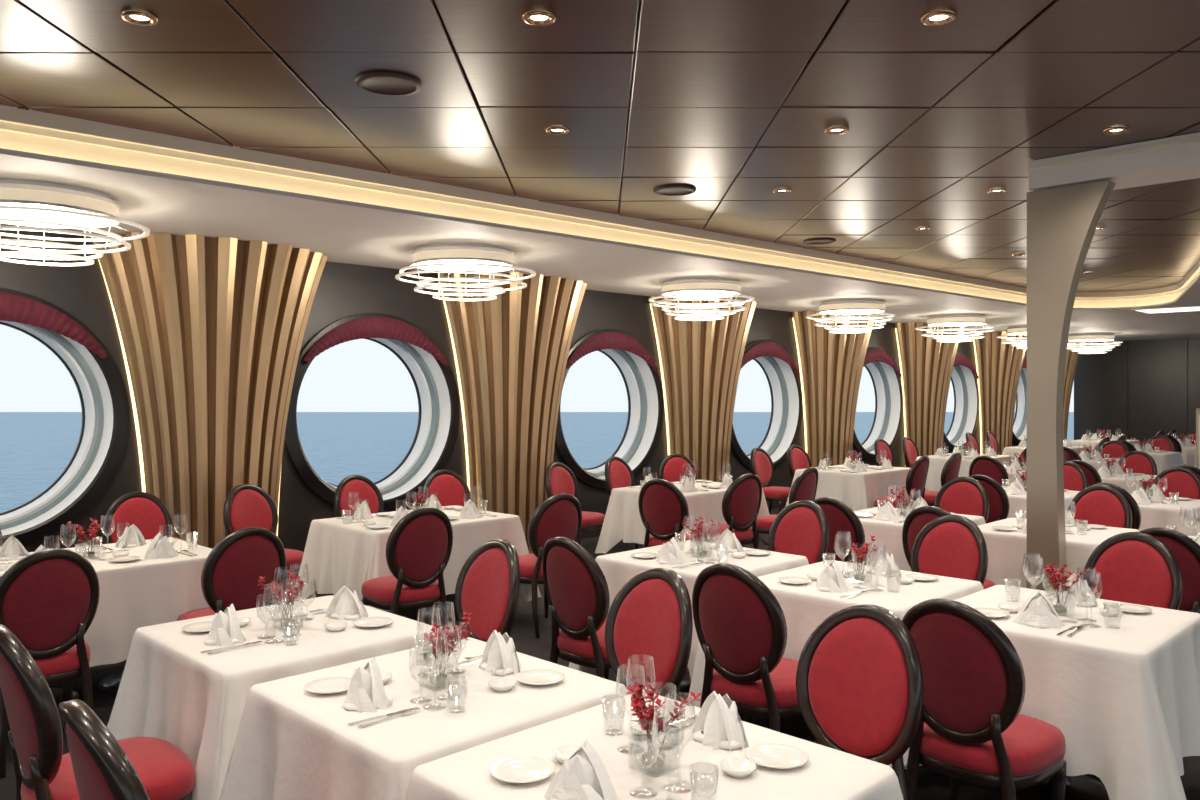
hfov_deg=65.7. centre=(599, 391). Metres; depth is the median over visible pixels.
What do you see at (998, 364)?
fluted column
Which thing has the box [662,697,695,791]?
wine glass
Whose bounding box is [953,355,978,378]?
window valance
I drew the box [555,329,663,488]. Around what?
window frame
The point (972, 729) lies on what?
dining chair
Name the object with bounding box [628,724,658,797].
water glass
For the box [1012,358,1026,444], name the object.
window
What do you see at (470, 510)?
napkin
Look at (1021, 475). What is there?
flower vase
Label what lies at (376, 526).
bread plate
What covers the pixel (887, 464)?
napkin
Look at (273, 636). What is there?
water glass
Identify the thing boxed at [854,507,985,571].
tablecloth
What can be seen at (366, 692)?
napkin
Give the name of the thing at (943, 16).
recessed light
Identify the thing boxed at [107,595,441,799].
tablecloth
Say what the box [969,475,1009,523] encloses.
dining chair
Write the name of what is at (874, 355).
window valance
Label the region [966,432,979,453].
dining chair
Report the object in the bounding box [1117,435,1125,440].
dining chair
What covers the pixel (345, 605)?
napkin
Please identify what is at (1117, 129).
recessed light
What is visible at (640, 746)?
wine glass
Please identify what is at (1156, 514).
tablecloth
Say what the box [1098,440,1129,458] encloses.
dining chair
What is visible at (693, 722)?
table knife
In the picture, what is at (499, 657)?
napkin
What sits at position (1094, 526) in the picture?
bread plate
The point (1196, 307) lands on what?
ceiling light panel
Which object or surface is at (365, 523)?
butter dish
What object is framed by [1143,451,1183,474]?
tablecloth
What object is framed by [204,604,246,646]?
napkin
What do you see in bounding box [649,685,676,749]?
water glass
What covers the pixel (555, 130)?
recessed light
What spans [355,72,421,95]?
ceiling speaker
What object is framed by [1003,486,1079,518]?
tablecloth
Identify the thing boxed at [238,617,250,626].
butter dish
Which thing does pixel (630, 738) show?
wine glass
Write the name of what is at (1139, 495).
napkin
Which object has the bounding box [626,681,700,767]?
flower vase
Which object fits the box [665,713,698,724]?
fork
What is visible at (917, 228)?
recessed light
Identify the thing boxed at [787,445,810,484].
dining chair
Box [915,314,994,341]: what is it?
ceiling lamp
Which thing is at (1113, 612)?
butter dish
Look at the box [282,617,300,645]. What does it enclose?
tumbler
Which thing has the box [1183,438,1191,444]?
napkin
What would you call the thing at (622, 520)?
tablecloth
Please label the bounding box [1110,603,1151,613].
bread plate
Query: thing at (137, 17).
recessed light
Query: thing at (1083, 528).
butter dish
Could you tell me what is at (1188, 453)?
tablecloth
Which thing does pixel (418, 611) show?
wine glass
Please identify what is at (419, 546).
dining chair
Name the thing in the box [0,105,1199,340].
ceiling
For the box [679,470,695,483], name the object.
napkin
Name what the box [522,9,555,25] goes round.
recessed light
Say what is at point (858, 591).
table knife
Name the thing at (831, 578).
napkin
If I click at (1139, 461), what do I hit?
dining chair
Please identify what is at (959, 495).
dining chair
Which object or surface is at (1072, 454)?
dining chair
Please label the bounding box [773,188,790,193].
recessed light
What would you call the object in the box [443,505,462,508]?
bread plate
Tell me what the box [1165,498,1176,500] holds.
butter dish
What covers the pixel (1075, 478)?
dining chair
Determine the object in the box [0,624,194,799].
dining chair
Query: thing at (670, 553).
napkin
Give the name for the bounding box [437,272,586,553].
fluted column
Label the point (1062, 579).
flower vase
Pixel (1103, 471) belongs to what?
napkin
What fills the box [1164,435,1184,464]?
dining chair
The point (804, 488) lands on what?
dining chair
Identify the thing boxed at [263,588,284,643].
wine glass
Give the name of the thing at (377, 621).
bread plate
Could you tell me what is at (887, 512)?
napkin
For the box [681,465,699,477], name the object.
flower vase
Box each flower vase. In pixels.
[67,518,100,556]
[258,571,305,626]
[411,488,430,509]
[419,612,471,684]
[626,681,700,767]
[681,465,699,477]
[683,517,715,555]
[846,451,861,467]
[850,535,877,580]
[890,487,914,514]
[962,441,971,455]
[1014,452,1026,469]
[1016,468,1026,490]
[1043,563,1088,612]
[1083,444,1096,458]
[1105,456,1116,474]
[1139,474,1155,499]
[1140,439,1146,450]
[1178,433,1188,440]
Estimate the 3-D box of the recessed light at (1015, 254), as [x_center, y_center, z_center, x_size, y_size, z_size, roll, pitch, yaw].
[4.385,-1.441,9.745,0.132,0.014,0.132,0,0,0]
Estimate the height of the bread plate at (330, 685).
0.017 m
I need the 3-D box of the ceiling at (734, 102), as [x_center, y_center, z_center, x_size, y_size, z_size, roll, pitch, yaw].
[5.675,-1.513,4.791,35.037,0.134,35.037,0,0,0]
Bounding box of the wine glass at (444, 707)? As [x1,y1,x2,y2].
[421,636,447,709]
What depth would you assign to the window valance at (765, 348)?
13.21 m
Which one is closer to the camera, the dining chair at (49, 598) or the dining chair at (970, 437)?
the dining chair at (49, 598)
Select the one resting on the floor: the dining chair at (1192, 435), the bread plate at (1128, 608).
the dining chair at (1192, 435)
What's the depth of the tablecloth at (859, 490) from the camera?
10.88 m
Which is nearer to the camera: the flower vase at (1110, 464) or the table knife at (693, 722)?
the table knife at (693, 722)
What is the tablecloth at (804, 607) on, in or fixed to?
on the floor
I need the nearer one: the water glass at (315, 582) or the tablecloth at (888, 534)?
the water glass at (315, 582)
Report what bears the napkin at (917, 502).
on the tablecloth at (888, 534)
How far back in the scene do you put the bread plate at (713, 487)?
9.05 m
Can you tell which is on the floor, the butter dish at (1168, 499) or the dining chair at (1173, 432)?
the dining chair at (1173, 432)
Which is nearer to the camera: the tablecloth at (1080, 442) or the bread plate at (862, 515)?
the bread plate at (862, 515)
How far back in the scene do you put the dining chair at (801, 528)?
6.03 m
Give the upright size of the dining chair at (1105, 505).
0.993 m
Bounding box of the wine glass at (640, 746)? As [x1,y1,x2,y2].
[616,667,645,752]
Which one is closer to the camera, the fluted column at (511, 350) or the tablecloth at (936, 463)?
the fluted column at (511, 350)
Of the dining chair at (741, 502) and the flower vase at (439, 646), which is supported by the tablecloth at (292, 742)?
the flower vase at (439, 646)
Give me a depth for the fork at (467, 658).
3.24 m
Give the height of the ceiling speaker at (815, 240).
0.016 m
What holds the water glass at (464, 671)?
on the tablecloth at (292, 742)
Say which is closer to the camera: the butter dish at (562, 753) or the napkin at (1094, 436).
the butter dish at (562, 753)
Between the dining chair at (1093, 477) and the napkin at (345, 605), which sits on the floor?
the dining chair at (1093, 477)
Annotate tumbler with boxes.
[186,533,197,548]
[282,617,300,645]
[414,636,432,665]
[445,675,467,713]
[602,696,625,735]
[689,763,718,799]
[886,571,900,592]
[1005,579,1020,601]
[1103,602,1121,628]
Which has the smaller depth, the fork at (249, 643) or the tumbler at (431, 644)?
the tumbler at (431, 644)
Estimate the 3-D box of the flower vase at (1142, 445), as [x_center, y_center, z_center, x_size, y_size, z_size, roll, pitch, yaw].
[8.504,0.829,14.580,0.177,0.220,0.143,0,0,-45]
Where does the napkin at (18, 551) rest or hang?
on the tablecloth at (141, 592)
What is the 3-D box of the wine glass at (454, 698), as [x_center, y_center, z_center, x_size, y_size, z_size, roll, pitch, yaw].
[-0.465,0.832,2.860,0.080,0.215,0.080,0,0,0]
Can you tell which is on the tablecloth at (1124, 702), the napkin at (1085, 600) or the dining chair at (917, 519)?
the napkin at (1085, 600)
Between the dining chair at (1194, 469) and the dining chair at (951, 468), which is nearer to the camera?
the dining chair at (1194, 469)
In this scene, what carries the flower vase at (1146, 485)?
on the tablecloth at (1156, 514)
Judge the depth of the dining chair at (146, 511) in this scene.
6.59 m
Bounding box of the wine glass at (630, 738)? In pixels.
[626,658,655,739]
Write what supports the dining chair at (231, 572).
on the floor
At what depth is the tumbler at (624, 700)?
2.55 m
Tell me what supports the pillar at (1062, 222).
on the floor
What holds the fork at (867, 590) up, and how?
on the tablecloth at (804, 607)
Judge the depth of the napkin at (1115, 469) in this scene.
10.63 m
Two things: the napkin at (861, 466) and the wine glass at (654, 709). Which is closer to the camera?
the wine glass at (654, 709)
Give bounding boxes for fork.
[207,641,261,653]
[357,707,420,727]
[455,655,481,662]
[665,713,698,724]
[848,589,870,597]
[1067,625,1086,635]
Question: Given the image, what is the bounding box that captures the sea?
[0,412,1073,512]
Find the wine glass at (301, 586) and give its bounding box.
[281,586,301,636]
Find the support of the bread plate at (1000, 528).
on the tablecloth at (1006, 550)
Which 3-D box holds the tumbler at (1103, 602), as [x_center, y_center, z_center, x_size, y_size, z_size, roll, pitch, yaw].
[2.044,0.892,3.709,0.066,0.095,0.066,0,0,0]
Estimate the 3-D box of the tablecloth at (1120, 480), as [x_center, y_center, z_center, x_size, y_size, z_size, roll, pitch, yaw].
[5.742,1.320,10.480,1.190,0.760,1.194,0,0,45]
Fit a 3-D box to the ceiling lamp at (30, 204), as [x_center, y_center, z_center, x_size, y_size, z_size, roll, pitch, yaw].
[-3.350,-0.992,5.589,1.166,0.395,1.140,0,0,0]
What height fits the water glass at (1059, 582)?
0.160 m
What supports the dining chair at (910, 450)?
on the floor
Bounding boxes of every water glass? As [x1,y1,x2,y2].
[256,604,276,638]
[300,582,315,619]
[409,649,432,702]
[446,632,466,673]
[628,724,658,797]
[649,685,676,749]
[1059,582,1078,622]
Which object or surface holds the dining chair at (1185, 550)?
on the floor
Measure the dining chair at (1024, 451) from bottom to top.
0.993 m
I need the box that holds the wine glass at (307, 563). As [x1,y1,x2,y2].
[289,563,308,616]
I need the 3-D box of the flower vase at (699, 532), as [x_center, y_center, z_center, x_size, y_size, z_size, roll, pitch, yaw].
[0.571,0.828,5.313,0.182,0.222,0.181,0,0,45]
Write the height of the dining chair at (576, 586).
0.993 m
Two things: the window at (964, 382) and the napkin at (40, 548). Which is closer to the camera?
the napkin at (40, 548)
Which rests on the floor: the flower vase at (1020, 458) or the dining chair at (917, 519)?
the dining chair at (917, 519)
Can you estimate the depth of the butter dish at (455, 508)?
7.34 m
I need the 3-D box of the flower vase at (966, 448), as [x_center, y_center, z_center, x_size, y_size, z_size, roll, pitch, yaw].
[5.379,0.829,13.647,0.177,0.220,0.143,0,0,-45]
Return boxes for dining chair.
[0,529,2,547]
[0,548,99,777]
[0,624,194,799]
[58,699,149,799]
[103,491,172,543]
[177,527,285,620]
[223,484,306,598]
[334,475,383,516]
[361,507,452,631]
[423,470,470,506]
[455,539,519,641]
[518,493,581,637]
[542,537,611,679]
[545,462,605,554]
[605,457,637,548]
[605,568,692,700]
[638,479,706,547]
[660,453,696,481]
[692,563,800,731]
[695,473,761,548]
[750,448,789,513]
[756,467,817,540]
[768,501,828,563]
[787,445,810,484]
[796,604,923,799]
[812,497,870,565]
[874,439,893,465]
[874,456,928,508]
[902,437,918,467]
[902,506,994,588]
[902,598,1065,799]
[910,515,987,585]
[924,452,961,505]
[934,477,988,521]
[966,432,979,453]
[969,456,1008,485]
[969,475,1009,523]
[986,431,998,454]
[1018,447,1026,466]
[1063,447,1081,460]
[1063,450,1069,460]
[1063,461,1088,490]
[1068,485,1131,528]
[1069,460,1101,485]
[1082,532,1182,609]
[1091,483,1140,529]
[1096,437,1109,450]
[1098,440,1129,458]
[1116,440,1136,451]
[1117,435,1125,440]
[1118,451,1156,474]
[1140,527,1199,613]
[1146,435,1174,451]
[1154,467,1199,499]
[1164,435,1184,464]
[1168,429,1176,437]
[1178,465,1199,477]
[1183,431,1195,443]
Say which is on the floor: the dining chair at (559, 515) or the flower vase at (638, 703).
the dining chair at (559, 515)
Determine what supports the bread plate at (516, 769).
on the tablecloth at (828, 773)
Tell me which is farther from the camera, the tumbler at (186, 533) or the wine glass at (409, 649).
the tumbler at (186, 533)
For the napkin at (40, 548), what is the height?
0.135 m
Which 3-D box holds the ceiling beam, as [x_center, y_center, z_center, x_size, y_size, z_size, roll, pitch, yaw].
[5.385,-1.358,3.405,5.409,0.176,5.409,0,0,0]
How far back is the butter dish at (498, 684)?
2.95 m
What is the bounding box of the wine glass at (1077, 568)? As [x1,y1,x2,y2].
[1076,568,1097,621]
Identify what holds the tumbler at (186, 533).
on the tablecloth at (141, 592)
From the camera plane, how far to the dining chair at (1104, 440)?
14.74 m
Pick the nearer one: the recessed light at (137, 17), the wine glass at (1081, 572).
the recessed light at (137, 17)
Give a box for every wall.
[0,230,1026,584]
[1074,338,1199,447]
[1194,403,1199,468]
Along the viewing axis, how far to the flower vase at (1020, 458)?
11.13 m
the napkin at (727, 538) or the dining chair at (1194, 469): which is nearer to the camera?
the napkin at (727, 538)
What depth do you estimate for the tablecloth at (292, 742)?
2.76 m
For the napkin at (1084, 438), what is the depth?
18.00 m
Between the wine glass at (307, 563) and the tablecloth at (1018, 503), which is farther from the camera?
the tablecloth at (1018, 503)
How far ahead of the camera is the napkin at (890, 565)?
4.77 m
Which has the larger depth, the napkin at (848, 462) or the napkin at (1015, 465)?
the napkin at (848, 462)
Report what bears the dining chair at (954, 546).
on the floor
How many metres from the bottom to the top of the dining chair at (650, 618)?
0.993 m
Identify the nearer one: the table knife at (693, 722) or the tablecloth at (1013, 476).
the table knife at (693, 722)
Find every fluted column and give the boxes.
[92,232,327,548]
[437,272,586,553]
[649,296,756,482]
[792,311,875,467]
[895,322,963,455]
[972,331,1026,454]
[1063,341,1082,442]
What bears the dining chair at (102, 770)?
on the floor
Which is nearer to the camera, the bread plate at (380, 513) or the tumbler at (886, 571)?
the tumbler at (886, 571)
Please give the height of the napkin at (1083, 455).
0.135 m
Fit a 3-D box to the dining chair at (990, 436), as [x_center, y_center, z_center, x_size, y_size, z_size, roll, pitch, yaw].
[7.276,1.206,16.794,0.578,0.993,0.494,0,0,41]
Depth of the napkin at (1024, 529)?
6.21 m
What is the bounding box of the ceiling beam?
[1028,132,1199,190]
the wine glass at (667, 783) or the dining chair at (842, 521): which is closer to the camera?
the wine glass at (667, 783)
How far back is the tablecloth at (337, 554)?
6.64 m
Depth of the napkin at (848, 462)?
11.76 m
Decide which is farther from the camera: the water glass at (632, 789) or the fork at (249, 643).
the fork at (249, 643)
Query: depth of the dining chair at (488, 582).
4.41 m
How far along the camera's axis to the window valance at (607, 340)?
10.95 m
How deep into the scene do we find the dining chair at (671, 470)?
10.68 m
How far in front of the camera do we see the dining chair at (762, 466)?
11.76 m
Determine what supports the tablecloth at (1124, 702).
on the floor
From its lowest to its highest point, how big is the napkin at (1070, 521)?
0.135 m
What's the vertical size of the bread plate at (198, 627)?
0.017 m
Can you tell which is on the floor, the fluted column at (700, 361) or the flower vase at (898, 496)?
the fluted column at (700, 361)
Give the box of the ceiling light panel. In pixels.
[1130,305,1199,313]
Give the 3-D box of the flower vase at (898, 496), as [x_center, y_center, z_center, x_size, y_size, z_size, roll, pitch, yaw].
[2.289,0.828,7.031,0.182,0.222,0.181,0,0,45]
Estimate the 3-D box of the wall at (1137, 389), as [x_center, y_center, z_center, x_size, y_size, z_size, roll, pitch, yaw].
[17.349,0.100,16.430,0.130,3.200,16.800,0,0,-45]
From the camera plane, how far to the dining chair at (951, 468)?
10.91 m
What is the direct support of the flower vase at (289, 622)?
on the tablecloth at (175, 693)
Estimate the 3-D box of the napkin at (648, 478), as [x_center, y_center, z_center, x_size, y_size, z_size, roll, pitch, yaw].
[0.483,0.872,9.167,0.181,0.135,0.148,0,0,-31]
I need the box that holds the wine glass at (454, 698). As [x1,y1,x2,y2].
[436,629,461,699]
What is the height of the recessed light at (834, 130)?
0.014 m
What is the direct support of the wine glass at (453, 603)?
on the tablecloth at (292, 742)
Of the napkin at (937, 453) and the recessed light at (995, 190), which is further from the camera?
the napkin at (937, 453)
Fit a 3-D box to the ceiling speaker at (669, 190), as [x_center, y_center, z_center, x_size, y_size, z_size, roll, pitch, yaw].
[0.535,-1.440,6.660,0.310,0.016,0.310,0,0,0]
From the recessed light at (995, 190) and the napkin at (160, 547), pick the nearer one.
the napkin at (160, 547)
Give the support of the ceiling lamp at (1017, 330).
hanging from the ceiling at (161, 183)
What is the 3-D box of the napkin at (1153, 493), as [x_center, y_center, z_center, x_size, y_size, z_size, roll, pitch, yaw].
[4.914,0.872,8.240,0.200,0.135,0.144,0,0,45]
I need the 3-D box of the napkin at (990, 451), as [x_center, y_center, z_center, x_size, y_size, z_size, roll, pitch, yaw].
[5.746,0.872,13.647,0.200,0.135,0.143,0,0,-23]
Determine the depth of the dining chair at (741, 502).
8.12 m
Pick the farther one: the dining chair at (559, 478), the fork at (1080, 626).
the dining chair at (559, 478)
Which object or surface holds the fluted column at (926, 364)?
on the floor
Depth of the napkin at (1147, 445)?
14.72 m
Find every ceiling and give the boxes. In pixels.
[0,0,1199,291]
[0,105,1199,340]
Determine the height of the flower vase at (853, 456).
0.222 m
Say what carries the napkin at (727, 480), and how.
on the tablecloth at (622, 520)
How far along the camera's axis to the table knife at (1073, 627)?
3.65 m
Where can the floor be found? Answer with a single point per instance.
(931, 785)
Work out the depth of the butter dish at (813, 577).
4.65 m
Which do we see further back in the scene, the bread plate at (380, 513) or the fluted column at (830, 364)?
the fluted column at (830, 364)
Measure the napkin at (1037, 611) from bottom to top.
0.135 m
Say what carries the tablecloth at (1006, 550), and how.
on the floor
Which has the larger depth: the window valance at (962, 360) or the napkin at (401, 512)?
the window valance at (962, 360)
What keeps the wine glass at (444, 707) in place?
on the tablecloth at (292, 742)
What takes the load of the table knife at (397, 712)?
on the tablecloth at (292, 742)
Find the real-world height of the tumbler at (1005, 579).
0.095 m
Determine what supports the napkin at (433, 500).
on the tablecloth at (337, 554)
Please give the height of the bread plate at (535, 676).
0.017 m
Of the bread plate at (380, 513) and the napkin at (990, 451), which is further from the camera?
the napkin at (990, 451)
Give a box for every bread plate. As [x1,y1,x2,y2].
[108,556,139,562]
[150,538,177,541]
[182,621,211,632]
[305,677,350,693]
[353,616,393,627]
[366,524,388,528]
[376,512,395,515]
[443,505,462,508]
[448,516,458,520]
[490,756,554,782]
[516,669,564,684]
[631,552,657,558]
[706,486,722,488]
[743,549,770,555]
[745,743,808,768]
[778,577,810,584]
[855,513,873,517]
[905,573,937,580]
[974,607,1009,617]
[992,526,1016,530]
[1081,524,1106,528]
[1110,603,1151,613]
[1170,497,1190,500]
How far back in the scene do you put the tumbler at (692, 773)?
2.07 m
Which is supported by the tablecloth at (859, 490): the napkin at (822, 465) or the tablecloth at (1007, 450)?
the napkin at (822, 465)
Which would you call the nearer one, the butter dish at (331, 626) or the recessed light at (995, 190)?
the butter dish at (331, 626)
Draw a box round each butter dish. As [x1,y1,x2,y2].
[112,552,129,556]
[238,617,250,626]
[324,621,347,631]
[363,522,375,525]
[380,672,392,683]
[453,507,462,510]
[488,678,515,691]
[552,746,578,763]
[720,757,756,777]
[731,552,745,557]
[807,574,819,580]
[895,577,913,583]
[998,604,1020,612]
[1012,524,1023,528]
[1078,526,1091,530]
[1099,607,1122,616]
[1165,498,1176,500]
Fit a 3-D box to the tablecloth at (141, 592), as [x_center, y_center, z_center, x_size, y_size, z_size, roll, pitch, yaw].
[-2.894,1.320,5.281,1.231,0.760,1.586,0,0,45]
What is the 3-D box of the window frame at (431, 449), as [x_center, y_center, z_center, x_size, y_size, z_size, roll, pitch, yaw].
[-2.238,0.200,8.941,0.430,1.900,1.900,0,0,45]
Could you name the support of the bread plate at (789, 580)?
on the tablecloth at (804, 607)
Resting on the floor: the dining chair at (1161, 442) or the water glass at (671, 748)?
the dining chair at (1161, 442)
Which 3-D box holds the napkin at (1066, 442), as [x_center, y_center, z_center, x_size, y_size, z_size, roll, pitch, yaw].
[7.992,0.872,15.914,0.181,0.135,0.148,0,0,7]
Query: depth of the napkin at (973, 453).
13.21 m
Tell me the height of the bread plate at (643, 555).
0.017 m
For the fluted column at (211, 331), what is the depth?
7.31 m
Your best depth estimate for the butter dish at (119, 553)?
5.29 m
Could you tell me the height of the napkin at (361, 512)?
0.135 m
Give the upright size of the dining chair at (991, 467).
0.993 m
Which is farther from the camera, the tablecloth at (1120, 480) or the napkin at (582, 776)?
the tablecloth at (1120, 480)
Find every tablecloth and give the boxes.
[0,537,211,719]
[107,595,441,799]
[219,637,628,799]
[293,506,540,619]
[404,691,902,799]
[569,540,808,707]
[595,481,769,553]
[757,560,983,768]
[785,465,909,510]
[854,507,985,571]
[888,585,1199,799]
[916,453,1014,490]
[978,518,1139,587]
[1002,446,1088,460]
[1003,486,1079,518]
[1005,467,1026,486]
[1069,439,1140,455]
[1084,459,1118,470]
[1101,473,1156,494]
[1138,497,1199,535]
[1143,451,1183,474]
[1181,445,1195,466]
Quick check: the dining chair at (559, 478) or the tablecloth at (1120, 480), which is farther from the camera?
the tablecloth at (1120, 480)
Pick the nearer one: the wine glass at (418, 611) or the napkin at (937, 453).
the wine glass at (418, 611)
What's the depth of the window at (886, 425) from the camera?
16.09 m
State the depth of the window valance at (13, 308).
6.77 m
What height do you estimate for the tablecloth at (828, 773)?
0.760 m
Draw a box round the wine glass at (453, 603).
[432,603,454,667]
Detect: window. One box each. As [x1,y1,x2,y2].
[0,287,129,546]
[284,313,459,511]
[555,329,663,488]
[730,339,802,469]
[853,347,902,460]
[943,353,978,451]
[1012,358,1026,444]
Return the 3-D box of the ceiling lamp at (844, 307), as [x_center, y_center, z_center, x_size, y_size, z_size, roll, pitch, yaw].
[3.313,-0.992,12.316,1.140,0.395,1.166,0,0,-30]
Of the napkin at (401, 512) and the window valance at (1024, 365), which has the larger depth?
the window valance at (1024, 365)
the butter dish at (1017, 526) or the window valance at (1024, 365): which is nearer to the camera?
the butter dish at (1017, 526)
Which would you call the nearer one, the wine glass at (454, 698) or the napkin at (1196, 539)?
the wine glass at (454, 698)
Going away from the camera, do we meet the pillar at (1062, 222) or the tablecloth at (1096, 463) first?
the pillar at (1062, 222)
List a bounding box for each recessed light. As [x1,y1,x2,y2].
[120,9,157,25]
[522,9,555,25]
[545,126,568,134]
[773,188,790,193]
[824,126,848,134]
[915,227,929,230]
[920,9,956,25]
[987,188,1006,193]
[1012,253,1024,255]
[1103,126,1129,134]
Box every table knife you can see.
[200,644,243,653]
[348,708,410,725]
[460,660,480,665]
[663,721,695,736]
[839,591,861,597]
[1056,626,1077,635]
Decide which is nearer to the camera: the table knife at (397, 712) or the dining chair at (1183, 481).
the table knife at (397, 712)
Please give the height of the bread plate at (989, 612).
0.017 m
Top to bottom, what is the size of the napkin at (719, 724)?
0.135 m
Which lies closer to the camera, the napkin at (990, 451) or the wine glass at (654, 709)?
the wine glass at (654, 709)
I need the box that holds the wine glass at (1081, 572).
[1080,572,1101,627]
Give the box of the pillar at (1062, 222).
[1027,180,1115,591]
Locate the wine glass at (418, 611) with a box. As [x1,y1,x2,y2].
[417,611,440,676]
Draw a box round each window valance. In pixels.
[0,292,107,358]
[303,317,448,366]
[566,332,658,371]
[740,342,799,374]
[863,349,901,376]
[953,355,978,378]
[1021,359,1026,368]
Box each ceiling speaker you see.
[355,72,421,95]
[653,185,695,195]
[803,238,835,243]
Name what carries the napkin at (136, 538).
on the tablecloth at (141, 592)
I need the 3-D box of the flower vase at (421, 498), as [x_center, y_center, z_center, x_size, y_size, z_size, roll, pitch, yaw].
[-1.346,0.829,6.965,0.177,0.220,0.143,0,0,-45]
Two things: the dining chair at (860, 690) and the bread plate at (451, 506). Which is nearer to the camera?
the dining chair at (860, 690)
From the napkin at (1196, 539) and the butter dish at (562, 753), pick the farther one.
the napkin at (1196, 539)
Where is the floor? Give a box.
[0,490,1199,799]
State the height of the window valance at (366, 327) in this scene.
0.458 m
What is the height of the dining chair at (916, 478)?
0.993 m
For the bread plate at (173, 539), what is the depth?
5.86 m
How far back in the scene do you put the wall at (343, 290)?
8.63 m
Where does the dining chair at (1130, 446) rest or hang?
on the floor
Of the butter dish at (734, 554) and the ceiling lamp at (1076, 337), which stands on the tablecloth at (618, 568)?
the butter dish at (734, 554)
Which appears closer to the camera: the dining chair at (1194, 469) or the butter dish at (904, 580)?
the butter dish at (904, 580)
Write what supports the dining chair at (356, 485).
on the floor
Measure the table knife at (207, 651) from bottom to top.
0.004 m
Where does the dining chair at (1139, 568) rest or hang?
on the floor
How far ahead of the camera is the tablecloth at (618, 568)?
5.16 m
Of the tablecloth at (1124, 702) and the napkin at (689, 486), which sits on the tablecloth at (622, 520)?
the napkin at (689, 486)
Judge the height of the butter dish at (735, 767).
0.022 m
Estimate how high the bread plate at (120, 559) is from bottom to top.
0.017 m
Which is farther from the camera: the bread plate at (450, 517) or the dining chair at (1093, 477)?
the dining chair at (1093, 477)
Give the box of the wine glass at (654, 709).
[652,709,686,799]
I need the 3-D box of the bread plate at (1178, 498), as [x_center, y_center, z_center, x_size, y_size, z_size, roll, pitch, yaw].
[5.046,0.931,8.083,0.160,0.017,0.160,0,0,0]
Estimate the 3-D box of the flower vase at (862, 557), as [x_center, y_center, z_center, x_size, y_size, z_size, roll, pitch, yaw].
[1.306,0.829,4.624,0.177,0.220,0.143,0,0,-45]
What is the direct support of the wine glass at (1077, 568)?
on the tablecloth at (1124, 702)
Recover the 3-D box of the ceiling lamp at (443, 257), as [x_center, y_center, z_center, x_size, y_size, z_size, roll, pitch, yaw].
[-1.122,-0.992,7.841,1.166,0.395,1.140,0,0,-40]
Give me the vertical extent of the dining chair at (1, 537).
0.993 m
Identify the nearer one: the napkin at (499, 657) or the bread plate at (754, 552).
the napkin at (499, 657)
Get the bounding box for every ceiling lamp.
[0,179,149,265]
[395,243,535,300]
[649,278,753,320]
[805,299,893,332]
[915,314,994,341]
[996,325,1026,348]
[1067,333,1122,353]
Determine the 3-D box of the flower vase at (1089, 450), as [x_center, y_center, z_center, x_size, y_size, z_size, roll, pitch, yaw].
[6.779,0.828,12.865,0.182,0.222,0.181,0,0,45]
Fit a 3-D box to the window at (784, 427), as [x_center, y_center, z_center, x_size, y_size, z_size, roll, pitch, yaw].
[2.231,0.200,13.410,0.430,1.900,1.900,0,0,45]
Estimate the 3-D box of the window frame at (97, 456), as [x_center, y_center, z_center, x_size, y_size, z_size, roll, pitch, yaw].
[-4.472,0.200,6.707,0.430,1.900,1.900,0,0,45]
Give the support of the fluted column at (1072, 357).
on the floor
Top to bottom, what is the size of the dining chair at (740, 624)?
0.993 m
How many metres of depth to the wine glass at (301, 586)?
3.59 m
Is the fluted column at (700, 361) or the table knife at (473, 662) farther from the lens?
the fluted column at (700, 361)
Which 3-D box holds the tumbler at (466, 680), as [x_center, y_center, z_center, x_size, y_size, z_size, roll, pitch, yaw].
[-0.422,0.892,2.742,0.066,0.095,0.066,0,0,0]
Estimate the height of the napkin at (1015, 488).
0.135 m
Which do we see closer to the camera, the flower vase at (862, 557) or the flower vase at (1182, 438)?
the flower vase at (862, 557)
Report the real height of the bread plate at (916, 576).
0.017 m
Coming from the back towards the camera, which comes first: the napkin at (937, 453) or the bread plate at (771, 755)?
the napkin at (937, 453)
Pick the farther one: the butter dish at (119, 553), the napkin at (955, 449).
the napkin at (955, 449)
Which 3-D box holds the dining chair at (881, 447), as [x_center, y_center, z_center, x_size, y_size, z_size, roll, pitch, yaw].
[4.411,1.206,13.928,0.494,0.993,0.578,0,0,-41]
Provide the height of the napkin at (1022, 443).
0.135 m
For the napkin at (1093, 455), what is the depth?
13.03 m
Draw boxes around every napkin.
[0,535,29,560]
[34,545,48,552]
[114,524,146,547]
[144,532,178,558]
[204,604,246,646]
[325,585,368,619]
[341,657,392,713]
[352,500,372,519]
[390,506,408,526]
[422,494,442,510]
[459,499,482,517]
[478,630,521,675]
[544,740,617,799]
[641,474,652,487]
[656,537,684,564]
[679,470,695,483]
[682,477,697,491]
[692,691,748,751]
[713,528,743,552]
[721,473,732,487]
[816,560,847,592]
[817,458,828,468]
[842,455,853,466]
[855,460,867,471]
[868,548,901,576]
[875,501,899,520]
[882,458,892,468]
[909,496,927,512]
[934,447,944,456]
[951,445,960,453]
[969,449,979,457]
[986,447,996,455]
[1006,479,1025,494]
[1007,460,1023,471]
[1012,589,1064,627]
[1018,440,1026,446]
[1019,521,1026,532]
[1055,573,1098,606]
[1063,439,1071,446]
[1065,509,1076,526]
[1079,451,1090,460]
[1081,434,1088,440]
[1090,450,1102,458]
[1091,433,1098,439]
[1098,465,1111,477]
[1109,463,1124,473]
[1131,487,1150,504]
[1134,444,1142,450]
[1142,443,1153,450]
[1146,483,1165,498]
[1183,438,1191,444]
[1193,532,1199,544]

